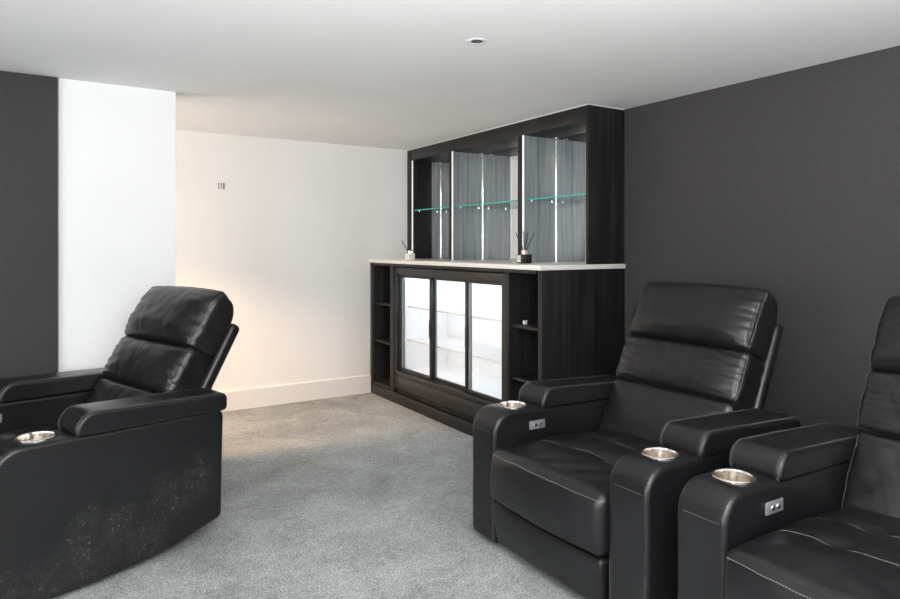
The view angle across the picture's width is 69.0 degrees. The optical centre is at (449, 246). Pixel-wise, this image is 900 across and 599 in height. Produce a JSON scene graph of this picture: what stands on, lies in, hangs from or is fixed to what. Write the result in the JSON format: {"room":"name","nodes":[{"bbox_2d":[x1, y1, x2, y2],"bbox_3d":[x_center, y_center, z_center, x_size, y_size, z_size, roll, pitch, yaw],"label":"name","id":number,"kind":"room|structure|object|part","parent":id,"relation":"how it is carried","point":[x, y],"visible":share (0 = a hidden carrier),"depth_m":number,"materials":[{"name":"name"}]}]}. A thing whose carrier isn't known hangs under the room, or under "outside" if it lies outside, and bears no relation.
{"room":"home theater","nodes":[
{"label":"home theater","id":0,"kind":"room"},
{"bbox_2d":[59,78,175,371],"bbox_3d":[-3.292,0.206,2.750,3.982,2.187,0.130,0,0,-32],"label":"wall pillar","id":1,"kind":"structure","parent":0,"point":[117,143],"depth_m":3.58,"materials":[{"name":"white paint"}]},
{"bbox_2d":[0,71,57,377],"bbox_3d":[-3.497,0.207,2.530,3.400,2.186,0.022,0,0,-32],"label":"wall","id":2,"kind":"structure","parent":1,"relation":"attached to","point":[28,102],"depth_m":3.36,"materials":[{"name":"grey paint"}]},
{"bbox_2d":[58,78,58,371],"bbox_3d":[-2.062,0.207,3.446,0.004,2.186,0.010,0,0,-32],"label":"trim","id":3,"kind":"structure","parent":1,"relation":"attached to","point":[58,78],"depth_m":3.44,"materials":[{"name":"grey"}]},
{"bbox_2d":[176,130,406,391],"bbox_3d":[-2.147,0.206,4.997,4.922,2.187,0.100,0,0,-32],"label":"wall","id":4,"kind":"structure","parent":0,"point":[290,239],"depth_m":5.45,"materials":[{"name":"paint"}]},
{"bbox_2d":[217,182,225,189],"bbox_3d":[-1.798,-0.476,5.155,0.072,0.060,0.004,0,0,-32],"label":"air vent","id":5,"kind":"object","parent":4,"relation":"in","point":[220,185],"visible":1,"depth_m":5.15,"materials":[{"name":"paint"}]},
{"bbox_2d":[221,375,370,411],"bbox_3d":[-1.691,1.222,5.216,2.326,0.157,0.017,0,0,-32],"label":"baseboard","id":6,"kind":"structure","parent":4,"relation":"attached to","point":[240,399],"depth_m":5.46,"materials":[{"name":"white paint"}]},
{"bbox_2d":[50,392,585,598],"bbox_3d":[-0.707,1.350,1.044,6.722,0.100,8.320,0,0,-32],"label":"floor","id":7,"kind":"structure","parent":0,"point":[365,495],"depth_m":3.06,"materials":[{"name":"carpet"}]},
{"bbox_2d":[0,286,238,598],"bbox_3d":[-1.645,0.745,2.953,1.042,1.081,1.150,0,0,39],"label":"recliner","id":8,"kind":"object","parent":7,"relation":"on","point":[103,471],"visible":1,"depth_m":2.67,"materials":[{"name":"black leather"}]},
{"bbox_2d":[0,424,58,439],"bbox_3d":[-1.761,0.940,2.810,0.666,0.259,0.782,0,0,39],"label":"seat cushion","id":9,"kind":"object","parent":8,"relation":"on","point":[6,430],"depth_m":2.99,"materials":[{"name":"black leather"}]},
{"bbox_3d":[-2.015,0.994,3.171,0.178,0.583,0.888,0,0,39],"label":"armrest","id":10,"kind":"part","parent":8,"relation":"part of","materials":[{"name":"black leather"}]},
{"bbox_3d":[-1.356,0.994,2.634,0.178,0.583,0.888,0,0,39],"label":"armrest","id":11,"kind":"part","parent":8,"relation":"part of","materials":[{"name":"black leather"}]},
{"bbox_2d":[87,378,157,402],"bbox_3d":[-1.528,0.817,3.097,0.668,0.316,0.266,0,0,39],"label":"cushion","id":12,"kind":"object","parent":8,"relation":"on","point":[98,389],"depth_m":3.14,"materials":[{"name":"black leather"}]},
{"bbox_2d":[102,336,211,392],"bbox_3d":[-1.446,0.590,3.197,0.690,0.258,0.239,0,0,39],"label":"lumbar cushion","id":13,"kind":"object","parent":8,"relation":"on","point":[137,364],"depth_m":3.04,"materials":[{"name":"black leather"}]},
{"bbox_2d":[370,262,624,436],"bbox_3d":[0.208,0.721,5.039,0.695,1.158,2.346,0,0,-32],"label":"bar cabinet","id":14,"kind":"object","parent":7,"relation":"on","point":[575,326],"visible":0.56,"depth_m":4.16,"materials":[{"name":"black wood"}]},
{"bbox_3d":[-0.404,0.721,6.006,0.693,1.158,0.056,0,0,-32],"label":"panel","id":15,"kind":"part","parent":14,"relation":"part of","materials":[{"name":"black wood"}]},
{"bbox_3d":[-0.307,1.200,5.839,0.669,0.024,0.326,0,0,-32],"label":"panel","id":16,"kind":"part","parent":14,"relation":"part of","materials":[{"name":"black wood"}]},
{"bbox_2d":[375,338,389,344],"bbox_3d":[-0.394,0.830,5.784,0.431,0.020,0.326,0,0,-32],"label":"niche shelf","id":17,"kind":"object","parent":14,"relation":"attached to","point":[377,340],"depth_m":5.78,"materials":[{"name":"black wood"}]},
{"bbox_2d":[375,301,389,305],"bbox_3d":[-0.394,0.500,5.784,0.431,0.020,0.326,0,0,-32],"label":"niche shelf","id":18,"kind":"object","parent":14,"relation":"attached to","point":[377,303],"depth_m":5.73,"materials":[{"name":"black wood"}]},
{"bbox_2d":[395,267,504,421],"bbox_3d":[0.162,0.690,4.957,0.514,1.032,1.516,0,0,-32],"label":"fridge","id":19,"kind":"object","parent":14,"relation":"on","point":[450,324],"visible":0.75,"depth_m":5.17,"materials":[{"name":"clear glass"}]},
{"bbox_3d":[-0.277,0.627,5.224,0.018,0.791,0.522,0,0,-32],"label":"door","id":20,"kind":"part","parent":19,"relation":"part of","materials":[{"name":"glass"}]},
{"bbox_3d":[-0.155,0.630,5.010,0.006,0.140,0.022,0,0,-32],"label":"handle","id":21,"kind":"part","parent":19,"relation":"part of","materials":[{"name":"black plastic"}]},
{"bbox_3d":[-0.041,1.120,4.828,0.028,0.104,1.516,0,0,-32],"label":"kick panel","id":22,"kind":"part","parent":19,"relation":"part of","materials":[{"name":"black wood"}]},
{"bbox_3d":[0.007,0.627,4.820,0.018,0.791,0.524,0,0,-32],"label":"door","id":23,"kind":"part","parent":19,"relation":"part of","materials":[{"name":"clear glass"}]},
{"bbox_2d":[408,304,501,321],"bbox_3d":[0.188,0.499,4.973,0.380,0.015,1.426,0,0,-32],"label":"wire shelf","id":24,"kind":"object","parent":19,"relation":"attached to","point":[480,311],"depth_m":5.12,"materials":[{"name":"white metal"}]},
{"bbox_2d":[408,336,501,363],"bbox_3d":[0.188,0.779,4.973,0.380,0.015,1.426,0,0,-32],"label":"wire shelf","id":25,"kind":"object","parent":19,"relation":"attached to","point":[482,344],"depth_m":5.15,"materials":[{"name":"white metal"}]},
{"bbox_3d":[0.112,0.630,4.588,0.006,0.140,0.024,0,0,-32],"label":"handle","id":26,"kind":"part","parent":19,"relation":"part of","materials":[{"name":"black plastic"}]},
{"bbox_3d":[0.234,0.627,4.418,0.018,0.791,0.454,0,0,-32],"label":"door","id":27,"kind":"part","parent":19,"relation":"part of","materials":[{"name":"clear glass"}]},
{"bbox_3d":[-0.059,0.153,4.870,0.060,0.023,2.230,0,0,-32],"label":"rail","id":28,"kind":"part","parent":14,"relation":"part of","materials":[{"name":"black wood"}]},
{"bbox_2d":[368,258,624,270],"bbox_3d":[0.203,0.127,5.031,0.712,0.030,2.354,0,0,-32],"label":"countertop","id":29,"kind":"structure","parent":14,"relation":"on","point":[499,264],"depth_m":4.32,"materials":[{"name":"beige stone"}]},
{"bbox_2d":[402,240,417,259],"bbox_3d":[-0.330,0.030,5.382,0.127,0.162,0.079,0,0,-40],"label":"reed diffuser","id":30,"kind":"object","parent":29,"relation":"on","point":[408,256],"visible":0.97,"depth_m":5.36,"materials":[{"name":"white glass"}]},
{"bbox_2d":[516,231,533,262],"bbox_3d":[0.497,0.005,4.340,0.103,0.213,0.086,0,0,-18],"label":"reed diffuser","id":31,"kind":"object","parent":29,"relation":"on","point":[523,257],"visible":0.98,"depth_m":4.32,"materials":[{"name":"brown glass"}]},
{"bbox_2d":[511,373,537,382],"bbox_3d":[0.641,0.830,4.149,0.431,0.020,0.264,0,0,-32],"label":"niche shelf","id":32,"kind":"object","parent":14,"relation":"attached to","point":[515,377],"depth_m":4.13,"materials":[{"name":"black wood"}]},
{"bbox_2d":[511,322,537,330],"bbox_3d":[0.641,0.500,4.149,0.431,0.020,0.264,0,0,-32],"label":"niche shelf","id":33,"kind":"object","parent":14,"relation":"attached to","point":[515,326],"depth_m":4.11,"materials":[{"name":"black wood"}]},
{"bbox_3d":[0.827,0.721,4.064,0.693,1.158,0.038,0,0,-32],"label":"panel","id":34,"kind":"part","parent":14,"relation":"part of","materials":[{"name":"black wood"}]},
{"bbox_2d":[473,282,800,598],"bbox_3d":[0.784,0.728,2.795,1.124,1.116,1.018,0,0,-32],"label":"recliner","id":35,"kind":"object","parent":7,"relation":"on","point":[583,479],"visible":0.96,"depth_m":2.69,"materials":[{"name":"black leather"}]},
{"bbox_3d":[0.390,0.795,2.927,0.088,0.038,0.008,0,0,-32],"label":"control panel","id":36,"kind":"part","parent":35,"relation":"part of","materials":[{"name":"silver metal"}]},
{"bbox_3d":[0.509,1.001,3.112,0.867,0.569,0.174,0,0,-32],"label":"armrest","id":37,"kind":"part","parent":35,"relation":"part of","materials":[{"name":"black leather"}]},
{"bbox_2d":[491,430,661,555],"bbox_3d":[0.633,0.947,2.699,0.766,0.255,0.650,0,0,-32],"label":"seat cushion","id":38,"kind":"object","parent":35,"relation":"on","point":[557,482],"depth_m":2.53,"materials":[{"name":"black leather"}]},
{"bbox_3d":[0.954,1.001,2.411,0.867,0.569,0.174,0,0,-32],"label":"armrest","id":39,"kind":"part","parent":35,"relation":"part of","materials":[{"name":"black leather"}]},
{"bbox_2d":[599,378,742,442],"bbox_3d":[0.965,0.790,2.909,0.247,0.311,0.653,0,0,-32],"label":"cushion","id":40,"kind":"object","parent":35,"relation":"on","point":[633,407],"depth_m":2.91,"materials":[{"name":"black leather"}]},
{"bbox_2d":[616,335,763,409],"bbox_3d":[1.056,0.559,2.967,0.226,0.252,0.672,0,0,-32],"label":"lumbar cushion","id":41,"kind":"object","parent":35,"relation":"on","point":[717,376],"depth_m":2.82,"materials":[{"name":"black leather"}]},
{"bbox_2d":[678,296,899,598],"bbox_3d":[1.386,0.728,1.870,1.123,1.116,1.018,0,0,-32],"label":"recliner","id":42,"kind":"object","parent":7,"relation":"on","point":[811,511],"visible":1,"depth_m":2.00,"materials":[{"name":"black leather"}]},
{"bbox_3d":[1.111,1.001,2.187,0.867,0.569,0.174,0,0,-32],"label":"armrest","id":43,"kind":"part","parent":42,"relation":"part of","materials":[{"name":"black leather"}]},
{"bbox_3d":[0.991,0.795,2.002,0.088,0.038,0.008,0,0,-32],"label":"control panel","id":44,"kind":"part","parent":42,"relation":"part of","materials":[{"name":"silver metal"}]},
{"bbox_2d":[724,508,899,598],"bbox_3d":[1.235,0.948,1.774,0.764,0.255,0.650,0,0,-32],"label":"seat cushion","id":45,"kind":"object","parent":42,"relation":"on","point":[781,553],"depth_m":1.80,"materials":[{"name":"black leather"}]},
{"bbox_2d":[841,432,899,517],"bbox_3d":[1.567,0.790,1.984,0.247,0.311,0.653,0,0,-32],"label":"cushion","id":46,"kind":"object","parent":42,"relation":"on","point":[870,461],"depth_m":2.15,"materials":[{"name":"black leather"}]},
{"bbox_2d":[856,370,899,439],"bbox_3d":[1.658,0.559,2.043,0.225,0.252,0.671,0,0,-32],"label":"lumbar cushion","id":47,"kind":"object","parent":42,"relation":"on","point":[879,409],"depth_m":2.22,"materials":[{"name":"black leather"}]},
{"bbox_2d":[405,253,414,259],"bbox_3d":[-0.330,0.084,5.379,0.062,0.055,0.062,0,0,-40],"label":"bottle","id":48,"kind":"object","parent":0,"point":[408,256],"depth_m":5.36,"materials":[{"name":"white ceramic"}]},
{"bbox_2d":[0,0,899,149],"bbox_3d":[-0.707,-0.937,1.044,6.722,0.100,8.320,0,0,-32],"label":"ceiling","id":49,"kind":"structure","parent":0,"point":[388,74],"depth_m":2.96,"materials":[{"name":"paint"}]},
{"bbox_2d":[466,38,487,44],"bbox_3d":[0.116,-0.884,2.827,0.096,0.003,0.096,0,0,-32],"label":"recessed light","id":50,"kind":"object","parent":49,"relation":"in","point":[473,41],"visible":1,"depth_m":2.82,"materials":[{"name":"white plastic"}]},
{"bbox_2d":[517,254,531,262],"bbox_3d":[0.492,0.082,4.343,0.078,0.060,0.078,0,0,-18],"label":"bottle","id":51,"kind":"object","parent":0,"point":[521,258],"depth_m":4.31,"materials":[{"name":"brown glass"}]},
{"bbox_2d":[443,45,899,428],"bbox_3d":[2.090,0.206,2.816,0.100,2.187,8.120,0,0,-32],"label":"wall","id":52,"kind":"structure","parent":0,"point":[785,184],"depth_m":3.29,"materials":[{"name":"grey paint"}]},
{"bbox_2d":[407,104,624,263],"bbox_3d":[0.366,-0.387,5.138,0.321,0.998,2.347,0,0,-32],"label":"upper cabinet","id":53,"kind":"object","parent":52,"relation":"attached to","point":[557,177],"visible":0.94,"depth_m":4.73,"materials":[{"name":"black wood"}]},
{"bbox_2d":[412,160,412,252],"bbox_3d":[-0.342,-0.336,5.971,0.007,0.896,0.014,0,0,-32],"label":"light","id":54,"kind":"object","parent":53,"relation":"attached to","point":[412,160],"depth_m":5.96,"materials":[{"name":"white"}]},
{"bbox_3d":[-0.238,-0.385,6.095,0.318,0.992,0.083,0,0,-32],"label":"panel","id":55,"kind":"part","parent":53,"relation":"part of","materials":[{"name":"black wood"}]},
{"bbox_2d":[419,208,448,211],"bbox_3d":[-0.038,-0.330,5.792,0.272,0.008,0.626,0,0,-32],"label":"glass shelf","id":56,"kind":"object","parent":53,"relation":"attached to","point":[420,209],"depth_m":5.93,"materials":[{"name":"glass"}]},
{"bbox_2d":[452,151,452,259],"bbox_3d":[0.021,-0.336,5.398,0.007,0.896,0.014,0,0,-32],"label":"light","id":57,"kind":"object","parent":53,"relation":"attached to","point":[452,151],"depth_m":5.39,"materials":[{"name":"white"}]},
{"bbox_2d":[462,201,517,207],"bbox_3d":[0.390,-0.330,5.118,0.272,0.008,0.865,0,0,-32],"label":"glass shelf","id":58,"kind":"object","parent":53,"relation":"attached to","point":[503,204],"depth_m":5.21,"materials":[{"name":"glass"}]},
{"bbox_2d":[441,133,585,262],"bbox_3d":[0.509,-0.349,5.196,0.006,0.922,2.236,0,0,-32],"label":"mirror","id":59,"kind":"object","parent":53,"relation":"attached to","point":[498,168],"depth_m":5.19,"materials":[{"name":"grey glass"}]},
{"bbox_2d":[522,135,523,249],"bbox_3d":[0.516,-0.336,4.616,0.007,0.896,0.014,0,0,-32],"label":"light","id":60,"kind":"object","parent":53,"relation":"attached to","point":[522,135],"depth_m":4.62,"materials":[{"name":"white"}]},
{"bbox_2d":[529,195,585,201],"bbox_3d":[0.820,-0.330,4.439,0.272,0.008,0.621,0,0,-32],"label":"glass shelf","id":61,"kind":"object","parent":53,"relation":"attached to","point":[565,198],"depth_m":4.54,"materials":[{"name":"glass"}]},
{"bbox_3d":[0.988,-0.385,4.161,0.318,0.992,0.024,0,0,-32],"label":"panel","id":62,"kind":"part","parent":53,"relation":"part of","materials":[{"name":"black wood"}]}
]}

